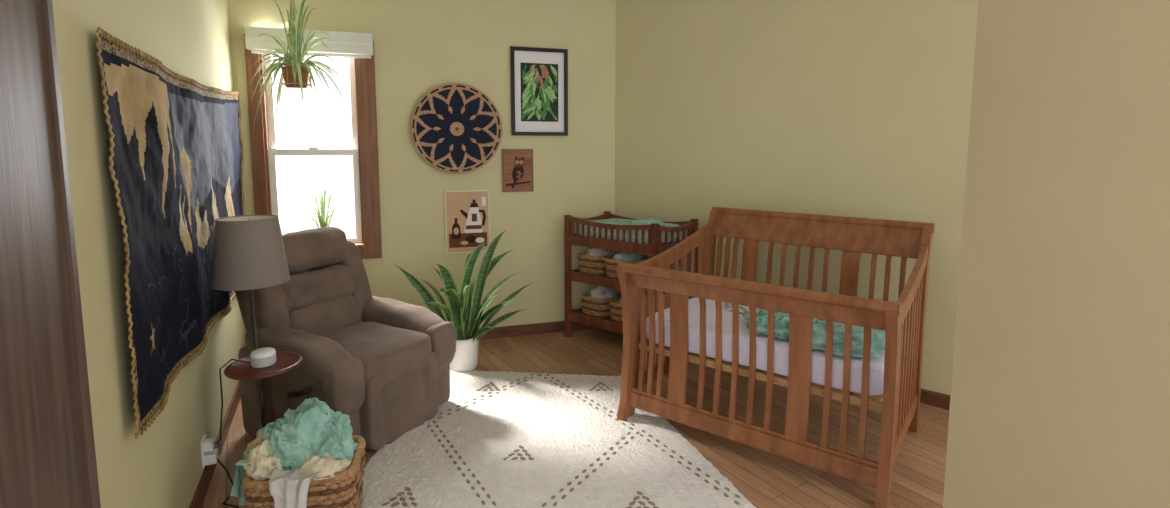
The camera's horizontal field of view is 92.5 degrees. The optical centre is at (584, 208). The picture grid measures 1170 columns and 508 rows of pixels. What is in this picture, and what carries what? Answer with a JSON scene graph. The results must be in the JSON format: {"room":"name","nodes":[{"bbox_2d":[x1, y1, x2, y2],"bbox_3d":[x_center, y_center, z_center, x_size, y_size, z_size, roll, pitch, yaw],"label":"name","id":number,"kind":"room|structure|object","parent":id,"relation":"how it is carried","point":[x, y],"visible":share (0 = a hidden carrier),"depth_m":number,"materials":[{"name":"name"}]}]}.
{"room":"bedroom","nodes":[
{"label":"bedroom","id":0,"kind":"room"},
{"bbox_2d":[52,0,245,507],"bbox_3d":[-1.641,-0.072,2.070,0.140,2.710,3.899,-3,7,-24],"label":"wall","id":1,"kind":"structure","parent":0,"point":[162,467],"depth_m":1.63,"materials":[{"name":"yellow paint"}]},
{"bbox_2d":[0,0,100,507],"bbox_3d":[-0.973,0.064,0.822,0.036,2.700,0.960,-3,7,-24],"label":"door","id":2,"kind":"structure","parent":1,"relation":"in","point":[48,454],"depth_m":1.12,"materials":[{"name":"brown wood"}]},
{"bbox_2d":[95,27,244,438],"bbox_3d":[-1.801,-0.031,2.672,0.042,1.265,2.509,-3,7,-24],"label":"tapestry","id":3,"kind":"object","parent":1,"relation":"attached to","point":[176,158],"visible":0.87,"depth_m":2.00,"materials":[{"name":"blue fabric"}]},
{"bbox_2d":[201,435,218,467],"bbox_3d":[-1.683,1.083,2.515,0.050,0.120,0.080,-3,7,-24],"label":"wall outlet","id":4,"kind":"object","parent":1,"relation":"attached to","point":[210,455],"visible":1,"depth_m":2.49,"materials":[{"name":"white plastic"}]},
{"bbox_2d":[189,380,240,507],"bbox_3d":[-1.782,1.182,2.701,0.014,0.085,2.879,-3,7,-24],"label":"baseboard","id":5,"kind":"structure","parent":1,"relation":"attached to","point":[200,493],"depth_m":2.73,"materials":[{"name":"brown wood"}]},
{"bbox_2d":[228,0,615,328],"bbox_3d":[-1.157,-0.307,4.310,2.910,2.710,0.140,-2,6,-17],"label":"wall","id":6,"kind":"structure","parent":0,"point":[421,46],"depth_m":4.31,"materials":[{"name":"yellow paint"}]},
{"bbox_2d":[244,34,381,258],"bbox_3d":[-1.920,-0.412,4.020,0.820,1.580,0.205,-2,6,-17],"label":"window","id":7,"kind":"structure","parent":6,"relation":"in","point":[263,137],"depth_m":4.03,"materials":[{"name":"brown wood"}]},
{"bbox_2d":[244,26,372,58],"bbox_3d":[-1.883,-1.142,3.859,0.794,0.165,0.081,-2,6,-17],"label":"roller blind","id":8,"kind":"object","parent":7,"relation":"attached to","point":[352,44],"visible":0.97,"depth_m":3.85,"materials":[{"name":"fabric"}]},
{"bbox_2d":[297,188,342,227],"bbox_3d":[-1.888,0.059,4.007,0.365,0.412,0.087,-2,6,-17],"label":"spider plant","id":9,"kind":"object","parent":7,"relation":"on","point":[321,218],"visible":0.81,"depth_m":4.00,"materials":[{"name":"green plant"}]},
{"bbox_2d":[411,83,501,173],"bbox_3d":[-0.965,-0.606,4.230,0.673,0.673,0.042,-2,6,-17],"label":"woven wall basket","id":10,"kind":"object","parent":6,"relation":"attached to","point":[456,128],"visible":1,"depth_m":4.23,"materials":[{"name":"wicker"}]},
{"bbox_2d":[444,189,490,254],"bbox_3d":[-0.909,0.098,4.344,0.344,0.497,0.022,-2,6,-17],"label":"print","id":11,"kind":"object","parent":6,"relation":"attached to","point":[467,212],"visible":0.98,"depth_m":4.33,"materials":[{"name":"beige paper"}]},
{"bbox_2d":[502,149,533,191],"bbox_3d":[-0.530,-0.304,4.418,0.247,0.337,0.022,-2,6,-17],"label":"wall plaque","id":12,"kind":"object","parent":6,"relation":"attached to","point":[517,164],"visible":1,"depth_m":4.41,"materials":[{"name":"brown wood"}]},
{"bbox_2d":[480,321,595,338],"bbox_3d":[-1.068,1.004,4.394,2.750,0.085,0.014,-2,6,-17],"label":"baseboard","id":13,"kind":"structure","parent":6,"relation":"attached to","point":[558,326],"depth_m":4.58,"materials":[{"name":"brown wood"}]},
{"bbox_2d":[510,46,567,135],"bbox_3d":[-0.357,-0.919,4.404,0.453,0.677,0.028,-2,6,-17],"label":"framed botanical print","id":14,"kind":"object","parent":6,"relation":"attached to","point":[538,76],"visible":1,"depth_m":4.40,"materials":[{"name":"paper"}]},
{"bbox_2d":[202,328,948,507],"bbox_3d":[0.000,1.276,2.447,6.800,0.050,5.800,0,6,0],"label":"floor","id":15,"kind":"structure","parent":0,"point":[766,479],"depth_m":2.92,"materials":[{"name":"brown wood"}]},
{"bbox_2d":[214,359,249,507],"bbox_3d":[-1.560,0.960,2.507,0.166,0.560,0.406,-5,8,-38],"label":"power cord","id":16,"kind":"object","parent":15,"relation":"on","point":[218,460],"visible":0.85,"depth_m":2.53,"materials":[{"name":"black plastic"}]},
{"bbox_2d":[210,215,290,458],"bbox_3d":[-1.590,0.630,2.701,0.329,1.183,0.329,-2,6,-17],"label":"floor lamp","id":17,"kind":"object","parent":15,"relation":"on","point":[249,253],"visible":0.87,"depth_m":2.54,"materials":[{"name":"fabric"}]},
{"bbox_2d":[224,351,303,427],"bbox_3d":[-1.435,0.960,2.539,0.314,0.546,0.314,-2,6,-17],"label":"round side table","id":18,"kind":"object","parent":15,"relation":"on","point":[286,361],"visible":0.62,"depth_m":2.50,"materials":[{"name":"brown wood"}]},
{"bbox_2d":[250,347,275,367],"bbox_3d":[-1.435,0.661,2.498,0.102,0.063,0.102,-2,6,-17],"label":"smart speaker","id":19,"kind":"object","parent":18,"relation":"on","point":[261,357],"visible":1,"depth_m":2.46},
{"bbox_2d":[235,227,456,449],"bbox_3d":[-1.390,0.656,3.114,1.030,1.045,0.887,3,7,27],"label":"recliner chair","id":20,"kind":"object","parent":15,"relation":"on","point":[383,364],"visible":0.81,"depth_m":2.98,"materials":[{"name":"brown fabric"}]},
{"bbox_2d":[394,228,531,371],"bbox_3d":[-0.808,0.625,3.738,0.913,0.975,0.444,0,6,2],"label":"potted snake plant","id":21,"kind":"object","parent":15,"relation":"on","point":[466,310],"visible":0.87,"depth_m":3.78,"materials":[{"name":"green plant"}]},
{"bbox_2d":[361,370,756,507],"bbox_3d":[-0.012,1.222,2.612,2.111,0.019,2.356,0,6,3],"label":"area rug","id":22,"kind":"object","parent":15,"relation":"on","point":[501,439],"visible":0.89,"depth_m":2.71,"materials":[{"name":"white fabric"}]},
{"bbox_2d":[242,435,365,507],"bbox_3d":[-1.060,1.105,2.157,0.394,0.317,0.314,-1,6,-11],"label":"laundry basket","id":23,"kind":"object","parent":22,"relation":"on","point":[344,490],"visible":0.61,"depth_m":2.03,"materials":[{"name":"wicker"}]},
{"bbox_2d":[230,397,357,507],"bbox_3d":[-1.090,0.936,2.114,0.440,0.384,0.403,-2,6,-17],"label":"cloth","id":24,"kind":"object","parent":23,"relation":"in","point":[312,439],"visible":0.98,"depth_m":2.06,"materials":[{"name":"teal fabric"}]},
{"bbox_2d":[564,211,698,336],"bbox_3d":[0.333,0.552,4.312,0.983,1.000,0.373,5,8,39],"label":"table","id":25,"kind":"object","parent":15,"relation":"on","point":[654,247],"visible":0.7,"depth_m":4.23,"materials":[{"name":"brown wood"}]},
{"bbox_2d":[577,248,615,275],"bbox_3d":[0.125,0.398,4.433,0.324,0.237,0.231,-3,7,-29],"label":"storage basket","id":26,"kind":"object","parent":25,"relation":"on","point":[592,262],"visible":0.74,"depth_m":4.37,"materials":[{"name":"wicker"}]},
{"bbox_2d":[580,286,620,318],"bbox_3d":[0.147,0.726,4.449,0.324,0.242,0.231,-3,7,-29],"label":"storage basket","id":27,"kind":"object","parent":25,"relation":"on","point":[595,303],"visible":0.76,"depth_m":4.38,"materials":[{"name":"wicker"}]},
{"bbox_2d":[609,298,622,323],"bbox_3d":[0.369,0.746,4.267,0.321,0.240,0.232,-3,7,-30],"label":"storage basket","id":28,"kind":"object","parent":25,"relation":"on","point":[615,305],"visible":0.26,"depth_m":4.23,"materials":[{"name":"wicker"}]},
{"bbox_2d":[604,252,649,278],"bbox_3d":[0.332,0.416,4.263,0.322,0.236,0.232,-3,7,-30],"label":"storage basket","id":29,"kind":"object","parent":25,"relation":"on","point":[611,263],"visible":0.38,"depth_m":4.21,"materials":[{"name":"wicker"}]},
{"bbox_2d":[579,218,682,243],"bbox_3d":[0.334,0.147,4.269,0.790,0.184,0.292,5,8,39],"label":"changing pad","id":30,"kind":"object","parent":25,"relation":"on","point":[644,221],"visible":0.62,"depth_m":4.13,"materials":[{"name":"fabric"}]},
{"bbox_2d":[617,207,934,507],"bbox_3d":[1.052,0.626,3.055,1.346,1.115,1.140,5,8,40],"label":"crib","id":31,"kind":"object","parent":15,"relation":"on","point":[644,361],"visible":0.88,"depth_m":2.81,"materials":[{"name":"brown wood"}]},
{"bbox_2d":[646,297,884,395],"bbox_3d":[1.026,0.681,3.044,1.220,0.156,0.768,5,8,39],"label":"mattress","id":32,"kind":"object","parent":31,"relation":"on","point":[781,347],"visible":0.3,"depth_m":2.72,"materials":[{"name":"white fabric"}]},
{"bbox_2d":[724,302,884,357],"bbox_3d":[1.091,0.551,2.915,0.940,0.127,0.692,4,7,36],"label":"blanket","id":33,"kind":"object","parent":32,"relation":"on","point":[781,331],"visible":0.41,"depth_m":2.59,"materials":[{"name":"teal fabric"}]},
{"bbox_2d":[614,0,978,394],"bbox_3d":[1.659,-0.232,3.590,3.649,2.710,0.140,5,8,39],"label":"wall","id":34,"kind":"structure","parent":0,"point":[847,108],"depth_m":3.64,"materials":[{"name":"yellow paint"}]},
{"bbox_2d":[920,388,950,409],"bbox_3d":[1.590,1.078,3.684,3.499,0.085,0.014,5,8,39],"label":"baseboard","id":35,"kind":"structure","parent":34,"relation":"attached to","point":[936,399],"depth_m":3.29,"materials":[{"name":"brown wood"}]},
{"bbox_2d":[943,0,1169,507],"bbox_3d":[1.427,0.080,0.622,0.120,2.710,1.800,-3,7,-30],"label":"wall","id":36,"kind":"structure","parent":0,"point":[1060,396],"depth_m":1.20,"materials":[{"name":"beige paint"}]},
{"bbox_3d":[0.724,-1.422,1.715,4.941,0.050,5.844,-2,6,-17],"label":"ceiling","id":37,"kind":"structure","parent":0,"visible":0},
{"bbox_2d":[251,0,353,128],"bbox_3d":[-1.803,-1.044,3.518,0.623,1.079,0.530,-2,6,-17],"label":"spider plant","id":38,"kind":"object","parent":37,"relation":"hanging from","point":[295,74],"visible":1,"depth_m":3.48,"materials":[{"name":"green plant"}]}
]}

